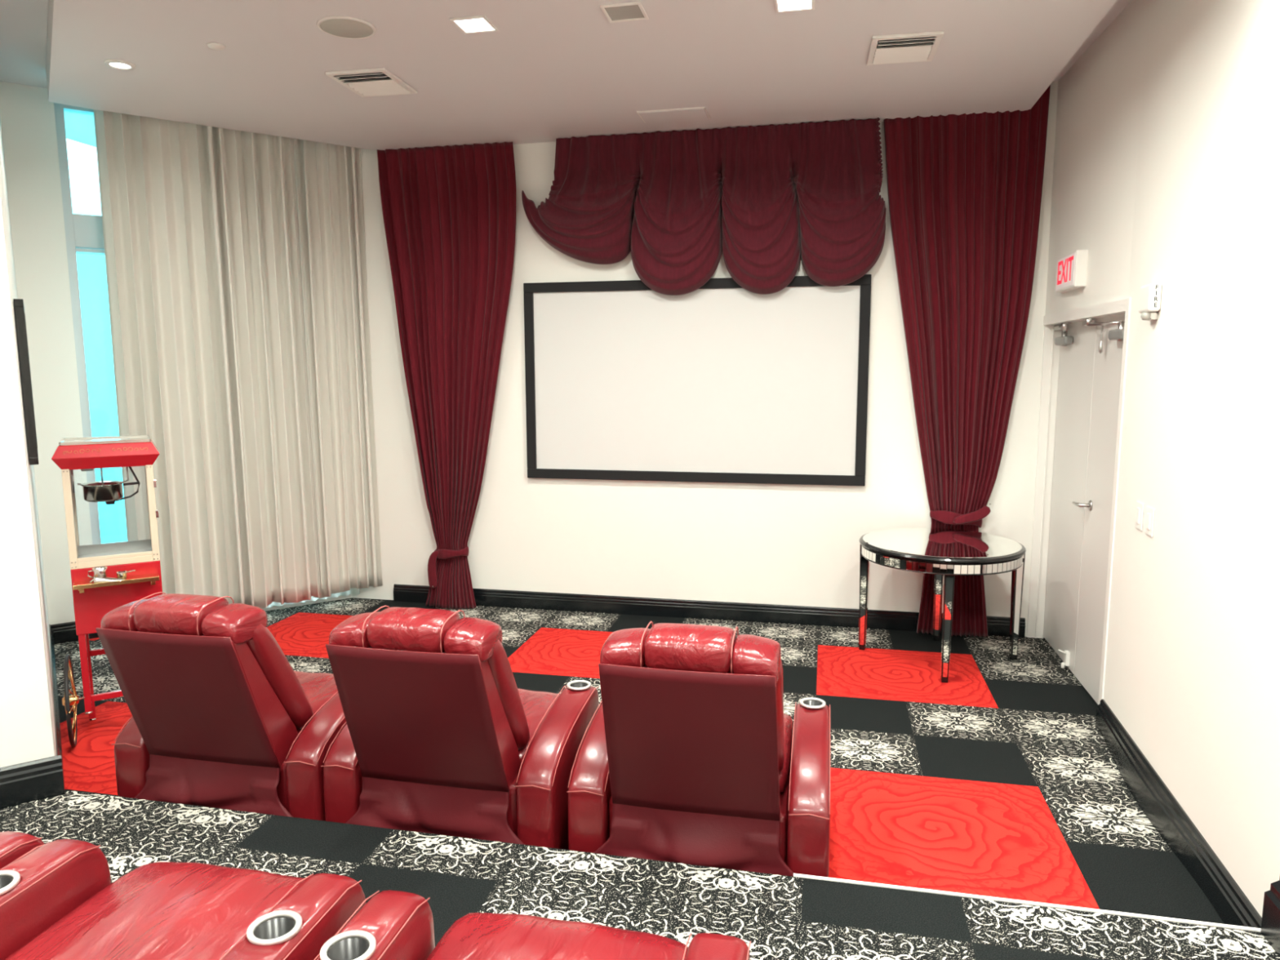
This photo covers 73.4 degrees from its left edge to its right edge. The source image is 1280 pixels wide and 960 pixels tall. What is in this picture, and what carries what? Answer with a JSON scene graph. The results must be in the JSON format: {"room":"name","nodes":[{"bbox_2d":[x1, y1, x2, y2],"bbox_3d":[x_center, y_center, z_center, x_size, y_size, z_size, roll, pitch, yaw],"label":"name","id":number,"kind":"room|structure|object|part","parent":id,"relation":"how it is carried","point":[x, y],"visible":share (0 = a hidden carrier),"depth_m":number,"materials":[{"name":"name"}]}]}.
{"room":"home theater","nodes":[
{"label":"home theater","id":0,"kind":"room"},
{"bbox_2d":[0,116,56,767],"bbox_3d":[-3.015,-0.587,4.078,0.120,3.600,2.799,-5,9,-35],"label":"wall","id":1,"kind":"structure","parent":0,"point":[3,187],"depth_m":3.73,"materials":[{"name":"white paint"}]},
{"bbox_2d":[13,298,38,465],"bbox_3d":[-2.607,-0.416,3.649,0.033,0.660,0.520,-5,9,-35],"label":"framed picture","id":2,"kind":"object","parent":1,"relation":"attached to","point":[19,307],"visible":1,"depth_m":3.44,"materials":[{"name":"black paint"}]},
{"bbox_2d":[0,754,64,808],"bbox_3d":[-3.372,1.206,2.319,3.020,0.145,0.022,-5,9,-35],"label":"baseboard","id":3,"kind":"structure","parent":1,"relation":"attached to","point":[27,782],"depth_m":3.12,"materials":[{"name":"black paint"}]},
{"bbox_2d":[48,624,65,790],"bbox_3d":[-2.955,1.128,4.346,0.018,0.130,2.790,-5,9,-35],"label":"baseboard","id":4,"kind":"structure","parent":1,"relation":"attached to","point":[56,712],"depth_m":4.27,"materials":[{"name":"black paint"}]},
{"bbox_2d":[0,80,352,624],"bbox_3d":[-3.053,-0.821,5.866,2.126,3.600,0.200,-5,9,-35],"label":"wall","id":5,"kind":"structure","parent":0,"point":[28,120],"depth_m":5.29,"materials":[{"name":"white paint"}]},
{"bbox_2d":[50,621,98,644],"bbox_3d":[-3.646,0.976,5.543,0.270,0.125,0.020,-5,9,-35],"label":"baseboard","id":6,"kind":"structure","parent":5,"relation":"attached to","point":[63,633],"depth_m":5.51,"materials":[{"name":"black paint"}]},
{"bbox_2d":[53,102,105,544],"bbox_3d":[-2.925,-0.746,5.947,1.636,3.370,0.110,-5,9,-35],"label":"window","id":7,"kind":"structure","parent":5,"relation":"attached to","point":[84,234],"depth_m":5.40,"materials":[{"name":"white"}]},
{"bbox_2d":[0,0,1132,150],"bbox_3d":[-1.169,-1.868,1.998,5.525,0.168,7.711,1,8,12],"label":"ceiling","id":8,"kind":"structure","parent":0,"point":[551,70],"depth_m":4.30,"materials":[{"name":"white paint"}]},
{"bbox_2d":[103,58,136,70],"bbox_3d":[-2.598,-2.073,4.290,0.140,0.010,0.140,1,8,12],"label":"recessed light","id":9,"kind":"object","parent":8,"relation":"in","point":[113,63],"visible":1,"depth_m":4.28,"materials":[{"name":"white ceramic"}]},
{"bbox_2d":[93,109,321,608],"bbox_3d":[-2.765,-0.738,5.626,1.177,3.333,0.130,-5,9,-35],"label":"drape","id":10,"kind":"object","parent":8,"relation":"hanging from","point":[200,223],"visible":0.8,"depth_m":5.61,"materials":[{"name":"beige fabric"}]},
{"bbox_2d":[206,42,225,50],"bbox_3d":[-2.000,-2.044,4.050,0.080,0.010,0.080,1,8,12],"label":"sprinkler cover","id":11,"kind":"object","parent":8,"relation":"attached to","point":[215,46],"visible":1,"depth_m":4.04,"materials":[{"name":"white metal"}]},
{"bbox_2d":[266,587,359,608],"bbox_3d":[-2.623,-0.762,5.988,1.500,3.370,0.044,-5,9,-35],"label":"sheer curtain","id":12,"kind":"object","parent":8,"relation":"hanging from","point":[353,590],"visible":0.06,"depth_m":6.42,"materials":[{"name":"white fabric"}]},
{"bbox_2d":[293,138,382,598],"bbox_3d":[-2.157,-0.805,6.163,0.534,3.343,0.097,-5,9,-34],"label":"drape","id":13,"kind":"object","parent":8,"relation":"hanging from","point":[329,179],"visible":0.91,"depth_m":6.16,"materials":[{"name":"beige fabric"}]},
{"bbox_2d":[316,15,376,39],"bbox_3d":[-1.310,-2.020,3.837,0.254,0.008,0.254,1,8,12],"label":"ceiling speaker","id":14,"kind":"object","parent":8,"relation":"attached to","point":[340,26],"visible":1,"depth_m":3.82,"materials":[{"name":"grey plastic"}]},
{"bbox_2d":[324,67,417,97],"bbox_3d":[-1.422,-2.109,4.569,0.330,0.020,0.385,1,8,10],"label":"ceiling vent","id":15,"kind":"object","parent":8,"relation":"in","point":[378,82],"visible":1,"depth_m":4.55,"materials":[{"name":"white metal"}]},
{"bbox_2d":[377,142,516,609],"bbox_3d":[-1.334,-0.680,6.061,1.008,3.234,0.175,2,8,17],"label":"curtain","id":16,"kind":"object","parent":8,"relation":"hanging from","point":[449,212],"visible":1,"depth_m":6.02,"materials":[{"name":"fabric"}]},
{"bbox_2d":[449,15,498,34],"bbox_3d":[-0.734,-2.018,3.807,0.165,0.008,0.165,1,8,12],"label":"recessed light","id":17,"kind":"object","parent":8,"relation":"in","point":[478,24],"visible":1,"depth_m":3.81,"materials":[{"name":"white ceramic"}]},
{"bbox_2d":[600,1,648,22],"bbox_3d":[-0.066,-2.003,3.679,0.175,0.008,0.175,1,8,12],"label":"ceiling vent","id":18,"kind":"object","parent":8,"relation":"in","point":[626,11],"visible":1,"depth_m":3.67,"materials":[{"name":"white metal"}]},
{"bbox_2d":[636,106,710,123],"bbox_3d":[0.205,-2.201,5.183,0.410,0.009,0.230,1,8,12],"label":"access panel","id":19,"kind":"object","parent":8,"relation":"attached to","point":[699,113],"visible":1,"depth_m":5.15,"materials":[{"name":"white paint"}]},
{"bbox_2d":[521,117,885,295],"bbox_3d":[0.348,-1.721,5.532,2.393,1.042,0.236,1,8,12],"label":"swag valance","id":20,"kind":"object","parent":8,"relation":"hanging from","point":[766,198],"visible":1,"depth_m":5.47,"materials":[{"name":"red fabric"}]},
{"bbox_2d":[773,0,814,13],"bbox_3d":[0.646,-1.994,3.588,0.165,0.008,0.165,1,8,12],"label":"recessed light","id":21,"kind":"object","parent":8,"relation":"in","point":[780,6],"visible":1,"depth_m":3.61,"materials":[{"name":"white ceramic"}]},
{"bbox_2d":[866,31,943,65],"bbox_3d":[1.260,-2.058,4.106,0.315,0.020,0.360,1,8,10],"label":"ceiling vent","id":22,"kind":"object","parent":8,"relation":"in","point":[914,46],"visible":1,"depth_m":4.08,"materials":[{"name":"white metal"}]},
{"bbox_2d":[883,84,1050,636],"bbox_3d":[1.966,-0.687,5.374,0.949,3.403,0.131,1,8,12],"label":"curtain","id":23,"kind":"object","parent":8,"relation":"hanging from","point":[964,191],"visible":0.87,"depth_m":5.32,"materials":[{"name":"fabric"}]},
{"bbox_2d":[54,597,1224,924],"bbox_3d":[-1.183,1.199,4.629,7.200,0.102,3.402,1,8,12],"label":"floor","id":24,"kind":"structure","parent":0,"point":[1000,779],"depth_m":3.95,"materials":[{"name":"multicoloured carpet"}]},
{"bbox_2d":[51,435,162,746],"bbox_3d":[-2.486,0.514,4.092,0.514,1.414,0.545,-5,9,-31],"label":"machine","id":25,"kind":"object","parent":24,"relation":"on","point":[91,601],"visible":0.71,"depth_m":4.01,"materials":[{"name":"red metal"}]},
{"bbox_3d":[-2.602,0.903,4.027,0.028,0.376,0.028,-5,9,-31],"label":"leg","id":26,"kind":"part","parent":25,"relation":"part of","materials":[{"name":"red metal"}]},
{"bbox_3d":[-2.735,0.938,4.256,0.028,0.504,0.028,-5,9,-31],"label":"leg","id":27,"kind":"part","parent":25,"relation":"part of","materials":[{"name":"red metal"}]},
{"bbox_2d":[87,566,107,578],"bbox_3d":[-2.495,0.435,3.959,0.072,0.062,0.060,0,7,3],"label":"measuring jug","id":28,"kind":"object","parent":25,"relation":"on","point":[99,571],"visible":0.66,"depth_m":3.94,"materials":[{"name":"silver metal"}]},
{"bbox_2d":[70,466,140,504],"bbox_3d":[-2.524,0.023,4.066,0.225,0.190,0.220,1,8,12],"label":"kettle","id":29,"kind":"object","parent":25,"relation":"on","point":[108,491],"depth_m":4.02,"materials":[{"name":"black metal"}]},
{"bbox_2d":[51,435,159,470],"bbox_3d":[-2.535,-0.135,4.086,0.555,0.126,0.552,1,8,12],"label":"hood","id":30,"kind":"object","parent":25,"relation":"attached to","point":[89,453],"depth_m":3.96,"materials":[{"name":"red metal"}]},
{"bbox_2d":[89,576,125,583],"bbox_3d":[-2.439,0.451,3.935,0.143,0.031,0.040,-5,9,-31],"label":"scoop","id":31,"kind":"object","parent":25,"relation":"on","point":[96,580],"visible":1,"depth_m":3.92,"materials":[{"name":"silver metal"}]},
{"bbox_3d":[-2.534,0.152,4.124,0.360,0.464,0.300,-5,9,-31],"label":"case frame","id":32,"kind":"part","parent":25,"relation":"part of","materials":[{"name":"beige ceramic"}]},
{"bbox_2d":[77,539,151,557],"bbox_3d":[-2.533,0.351,4.150,0.316,0.058,0.256,-5,9,-31],"label":"tray","id":33,"kind":"object","parent":25,"relation":"on","point":[141,548],"depth_m":4.22,"materials":[{"name":"grey metal"}]},
{"bbox_2d":[72,573,159,590],"bbox_3d":[-2.426,0.466,3.983,0.338,0.019,0.118,-5,9,-31],"label":"shelf","id":34,"kind":"object","parent":25,"relation":"attached to","point":[81,582],"depth_m":3.96,"materials":[{"name":"brown wood"}]},
{"bbox_2d":[115,569,135,578],"bbox_3d":[-2.397,0.442,4.003,0.079,0.037,0.048,-5,9,-31],"label":"measuring cup","id":35,"kind":"object","parent":25,"relation":"on","point":[122,574],"visible":0.96,"depth_m":3.99,"materials":[{"name":"silver metal"}]},
{"bbox_2d":[95,591,346,821],"bbox_3d":[-1.494,0.826,3.374,0.852,0.947,0.956,1,8,12],"label":"recliner","id":36,"kind":"object","parent":24,"relation":"on","point":[222,718],"visible":0.8,"depth_m":3.04,"materials":[{"name":"red leather"}]},
{"bbox_3d":[-1.839,1.043,3.509,0.132,0.483,0.644,1,8,12],"label":"armrest","id":37,"kind":"part","parent":36,"relation":"part of","materials":[{"name":"red leather"}]},
{"bbox_3d":[-1.574,0.768,2.996,0.540,0.546,0.205,1,8,12],"label":"panel","id":38,"kind":"part","parent":36,"relation":"part of","materials":[{"name":"red leather"}]},
{"bbox_3d":[-1.556,0.774,3.079,0.532,0.548,0.337,1,8,12],"label":"frame","id":39,"kind":"part","parent":36,"relation":"part of","materials":[{"name":"red leather"}]},
{"bbox_2d":[245,623,313,729],"bbox_3d":[-1.344,0.704,3.109,0.147,0.536,0.386,1,8,12],"label":"cushion","id":40,"kind":"object","parent":36,"relation":"on","point":[276,699],"depth_m":3.02,"materials":[{"name":"red leather"}]},
{"bbox_3d":[-1.459,0.948,3.553,0.584,0.182,0.635,1,8,12],"label":"seat","id":41,"kind":"part","parent":36,"relation":"part of","materials":[{"name":"red leather"}]},
{"bbox_3d":[-1.135,1.060,3.358,0.132,0.483,0.644,1,8,12],"label":"armrest","id":42,"kind":"part","parent":36,"relation":"part of","materials":[{"name":"red leather"}]},
{"bbox_2d":[320,605,599,849],"bbox_3d":[-0.647,0.846,3.192,0.852,0.947,0.956,1,8,12],"label":"recliner","id":43,"kind":"object","parent":24,"relation":"on","point":[439,735],"visible":0.8,"depth_m":2.87,"materials":[{"name":"red leather"}]},
{"bbox_3d":[-0.992,1.064,3.328,0.132,0.483,0.644,1,8,12],"label":"armrest","id":44,"kind":"part","parent":43,"relation":"part of","materials":[{"name":"red leather"}]},
{"bbox_3d":[-0.727,0.788,2.815,0.540,0.546,0.205,1,8,12],"label":"panel","id":45,"kind":"part","parent":43,"relation":"part of","materials":[{"name":"red leather"}]},
{"bbox_3d":[-0.709,0.794,2.897,0.532,0.548,0.337,1,8,12],"label":"frame","id":46,"kind":"part","parent":43,"relation":"part of","materials":[{"name":"red leather"}]},
{"bbox_2d":[487,640,529,750],"bbox_3d":[-0.496,0.724,2.927,0.147,0.536,0.386,1,8,12],"label":"cushion","id":47,"kind":"object","parent":43,"relation":"on","point":[508,729],"depth_m":2.83,"materials":[{"name":"red leather"}]},
{"bbox_3d":[-0.612,0.969,3.372,0.584,0.182,0.635,1,8,12],"label":"seat","id":48,"kind":"part","parent":43,"relation":"part of","materials":[{"name":"red leather"}]},
{"bbox_3d":[-0.288,1.081,3.177,0.132,0.483,0.644,1,8,12],"label":"armrest","id":49,"kind":"part","parent":43,"relation":"part of","materials":[{"name":"red leather"}]},
{"bbox_2d":[566,621,830,877],"bbox_3d":[0.233,0.868,3.004,0.852,0.947,0.956,1,8,12],"label":"recliner","id":50,"kind":"object","parent":24,"relation":"on","point":[691,753],"visible":0.84,"depth_m":2.68,"materials":[{"name":"red leather"}]},
{"bbox_3d":[-0.112,1.085,3.139,0.132,0.483,0.644,1,8,12],"label":"armrest","id":51,"kind":"part","parent":50,"relation":"part of","materials":[{"name":"red leather"}]},
{"bbox_3d":[0.153,0.810,2.626,0.540,0.546,0.205,1,8,12],"label":"panel","id":52,"kind":"part","parent":50,"relation":"part of","materials":[{"name":"red leather"}]},
{"bbox_3d":[0.171,0.816,2.709,0.532,0.548,0.337,1,8,12],"label":"frame","id":53,"kind":"part","parent":50,"relation":"part of","materials":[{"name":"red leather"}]},
{"bbox_2d":[776,658,784,772],"bbox_3d":[0.384,0.746,2.739,0.147,0.536,0.386,1,8,12],"label":"cushion","id":54,"kind":"object","parent":50,"relation":"on","point":[780,691],"depth_m":2.66,"materials":[{"name":"red leather"}]},
{"bbox_3d":[0.268,0.990,3.183,0.584,0.182,0.635,1,8,12],"label":"seat","id":55,"kind":"part","parent":50,"relation":"part of","materials":[{"name":"red leather"}]},
{"bbox_3d":[0.592,1.103,2.988,0.132,0.483,0.644,1,8,12],"label":"armrest","id":56,"kind":"part","parent":50,"relation":"part of","materials":[{"name":"red leather"}]},
{"bbox_2d":[858,527,1026,683],"bbox_3d":[1.779,0.716,5.096,0.947,0.718,0.924,1,8,12],"label":"round table","id":57,"kind":"object","parent":24,"relation":"on","point":[946,553],"visible":1,"depth_m":4.92,"materials":[{"name":"silver mirror"}]},
{"bbox_3d":[1.377,0.711,5.281,0.054,0.684,0.054,3,8,25],"label":"leg","id":58,"kind":"part","parent":57,"relation":"part of","materials":[{"name":"silver metal"}]},
{"bbox_3d":[1.896,0.686,5.454,0.054,0.684,0.054,2,8,20],"label":"leg","id":59,"kind":"part","parent":57,"relation":"part of","materials":[{"name":"silver metal"}]},
{"bbox_3d":[1.690,0.782,4.727,0.054,0.684,0.054,1,8,12],"label":"leg","id":60,"kind":"part","parent":57,"relation":"part of","materials":[{"name":"silver metal"}]},
{"bbox_3d":[2.229,0.733,5.088,0.054,0.684,0.054,0,7,2],"label":"leg","id":61,"kind":"part","parent":57,"relation":"part of","materials":[{"name":"silver metal"}]},
{"bbox_2d":[0,790,1279,959],"bbox_3d":[-1.962,1.571,0.922,6.850,0.232,4.455,1,8,12],"label":"floor","id":62,"kind":"structure","parent":0,"point":[783,917],"depth_m":2.56,"materials":[{"name":"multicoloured carpet"}]},
{"bbox_2d":[0,831,44,869],"bbox_3d":[-1.811,0.849,1.517,0.750,1.023,1.316,1,8,12],"label":"recliner","id":63,"kind":"object","parent":62,"relation":"on","point":[13,845],"visible":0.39,"depth_m":1.88,"materials":[{"name":"red leather"}]},
{"bbox_2d":[0,839,366,959],"bbox_3d":[-1.041,0.868,1.351,0.750,1.023,1.316,1,8,12],"label":"recliner","id":64,"kind":"object","parent":62,"relation":"on","point":[59,900],"visible":0.98,"depth_m":1.73,"materials":[{"name":"red leather"}]},
{"bbox_3d":[-1.343,1.101,1.480,0.116,0.528,1.004,1,8,12],"label":"armrest","id":65,"kind":"part","parent":64,"relation":"part of","materials":[{"name":"red leather"}]},
{"bbox_3d":[-1.006,1.002,1.532,0.514,0.196,0.995,1,8,12],"label":"seat","id":66,"kind":"part","parent":64,"relation":"part of","materials":[{"name":"red leather"}]},
{"bbox_3d":[-0.724,1.117,1.347,0.116,0.528,1.004,1,8,12],"label":"armrest","id":67,"kind":"part","parent":64,"relation":"part of","materials":[{"name":"red leather"}]},
{"bbox_2d":[314,889,751,959],"bbox_3d":[-0.267,0.890,1.160,0.750,1.023,1.316,1,8,12],"label":"recliner","id":68,"kind":"object","parent":62,"relation":"on","point":[393,925],"visible":1,"depth_m":1.65,"materials":[{"name":"red leather"}]},
{"bbox_3d":[-0.570,1.124,1.288,0.116,0.528,1.004,1,8,12],"label":"armrest","id":69,"kind":"part","parent":68,"relation":"part of","materials":[{"name":"red leather"}]},
{"bbox_3d":[-0.232,1.024,1.341,0.514,0.196,0.995,1,8,12],"label":"seat","id":70,"kind":"part","parent":68,"relation":"part of","materials":[{"name":"red leather"}]},
{"bbox_3d":[0.050,1.139,1.155,0.116,0.528,1.004,1,8,12],"label":"armrest","id":71,"kind":"part","parent":68,"relation":"part of","materials":[{"name":"red leather"}]},
{"bbox_2d":[793,873,1261,932],"bbox_3d":[1.129,1.253,2.513,1.340,0.039,0.012,1,8,12],"label":"trim","id":72,"kind":"structure","parent":62,"relation":"attached to","point":[839,880],"depth_m":2.50,"materials":[{"name":"white paint"}]},
{"bbox_2d":[351,80,1057,637],"bbox_3d":[0.169,-0.835,5.884,5.220,3.600,0.120,1,8,12],"label":"wall","id":73,"kind":"structure","parent":0,"point":[792,544],"depth_m":5.92,"materials":[{"name":"white paint"}]},
{"bbox_2d":[523,274,871,485],"bbox_3d":[0.336,-0.661,5.785,2.324,1.355,0.038,1,8,12],"label":"projection screen","id":74,"kind":"object","parent":73,"relation":"attached to","point":[721,380],"visible":0.99,"depth_m":5.77,"materials":[{"name":"white fabric"}]},
{"bbox_2d":[393,583,1025,637],"bbox_3d":[0.315,0.901,6.007,4.438,0.125,0.022,1,8,12],"label":"baseboard","id":75,"kind":"structure","parent":73,"relation":"attached to","point":[666,607],"depth_m":5.98,"materials":[{"name":"black paint"}]},
{"bbox_2d":[1044,0,1279,917],"bbox_3d":[1.778,-0.277,1.582,0.245,3.600,7.782,1,8,12],"label":"wall","id":76,"kind":"structure","parent":0,"point":[1166,166],"depth_m":3.15,"materials":[{"name":"white paint"}]},
{"bbox_2d":[1043,318,1097,674],"bbox_3d":[2.483,0.071,5.065,0.159,1.976,0.717,1,8,12],"label":"door","id":77,"kind":"structure","parent":76,"relation":"in","point":[1077,342],"depth_m":5.01,"materials":[{"name":"white paint"}]},
{"bbox_3d":[2.485,-0.851,5.048,0.058,0.123,0.481,3,8,21],"label":"closer arm","id":78,"kind":"part","parent":77,"relation":"part of","materials":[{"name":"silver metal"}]},
{"bbox_2d":[1055,249,1088,293],"bbox_3d":[2.375,-1.145,4.731,0.065,0.190,0.390,1,8,12],"label":"exit sign","id":79,"kind":"object","parent":76,"relation":"attached to","point":[1071,274],"visible":1,"depth_m":4.61,"materials":[{"name":"white plastic"}]},
{"bbox_2d":[1026,297,1130,704],"bbox_3d":[2.418,0.093,4.728,0.153,2.045,1.406,1,8,12],"label":"trim","id":80,"kind":"structure","parent":76,"relation":"attached to","point":[1051,355],"depth_m":5.33,"materials":[{"name":"white paint"}]},
{"bbox_2d":[1071,313,1124,704],"bbox_3d":[2.346,0.151,4.461,0.169,1.976,0.728,1,8,12],"label":"door","id":81,"kind":"structure","parent":76,"relation":"in","point":[1109,330],"depth_m":4.47,"materials":[{"name":"white paint"}]},
{"bbox_3d":[2.396,0.130,4.656,0.065,0.058,0.154,1,8,12],"label":"handle","id":82,"kind":"part","parent":81,"relation":"part of","materials":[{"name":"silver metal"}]},
{"bbox_3d":[2.323,-0.765,4.393,0.109,0.123,0.636,1,8,12],"label":"closer arm","id":83,"kind":"part","parent":81,"relation":"part of","materials":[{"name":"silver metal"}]},
{"bbox_2d":[1134,501,1144,530],"bbox_3d":[2.150,0.154,3.701,0.011,0.118,0.090,2,8,14],"label":"light switch","id":84,"kind":"object","parent":76,"relation":"attached to","point":[1140,506],"visible":1,"depth_m":3.69,"materials":[{"name":"white plastic"}]},
{"bbox_2d":[1137,283,1161,320],"bbox_3d":[2.128,-0.742,3.591,0.056,0.148,0.151,2,8,14],"label":"fire alarm","id":85,"kind":"object","parent":76,"relation":"attached to","point":[1149,300],"visible":1,"depth_m":3.54,"materials":[{"name":"white plastic"}]},
{"bbox_2d":[1144,506,1155,537],"bbox_3d":[2.115,0.172,3.567,0.011,0.118,0.090,2,8,14],"label":"light switch","id":86,"kind":"object","parent":76,"relation":"attached to","point":[1150,512],"visible":1,"depth_m":3.55,"materials":[{"name":"white plastic"}]},
{"bbox_2d":[1095,698,1262,928],"bbox_3d":[1.986,1.246,3.290,0.063,0.135,1.852,2,8,14],"label":"baseboard","id":87,"kind":"structure","parent":76,"relation":"attached to","point":[1148,790],"depth_m":3.13,"materials":[{"name":"black paint"}]},
{"bbox_2d":[1260,878,1279,957],"bbox_3d":[1.280,1.441,0.199,0.066,0.195,4.453,1,8,12],"label":"baseboard","id":88,"kind":"structure","parent":76,"relation":"attached to","point":[1270,922],"depth_m":2.33,"materials":[{"name":"black paint"}]}
]}

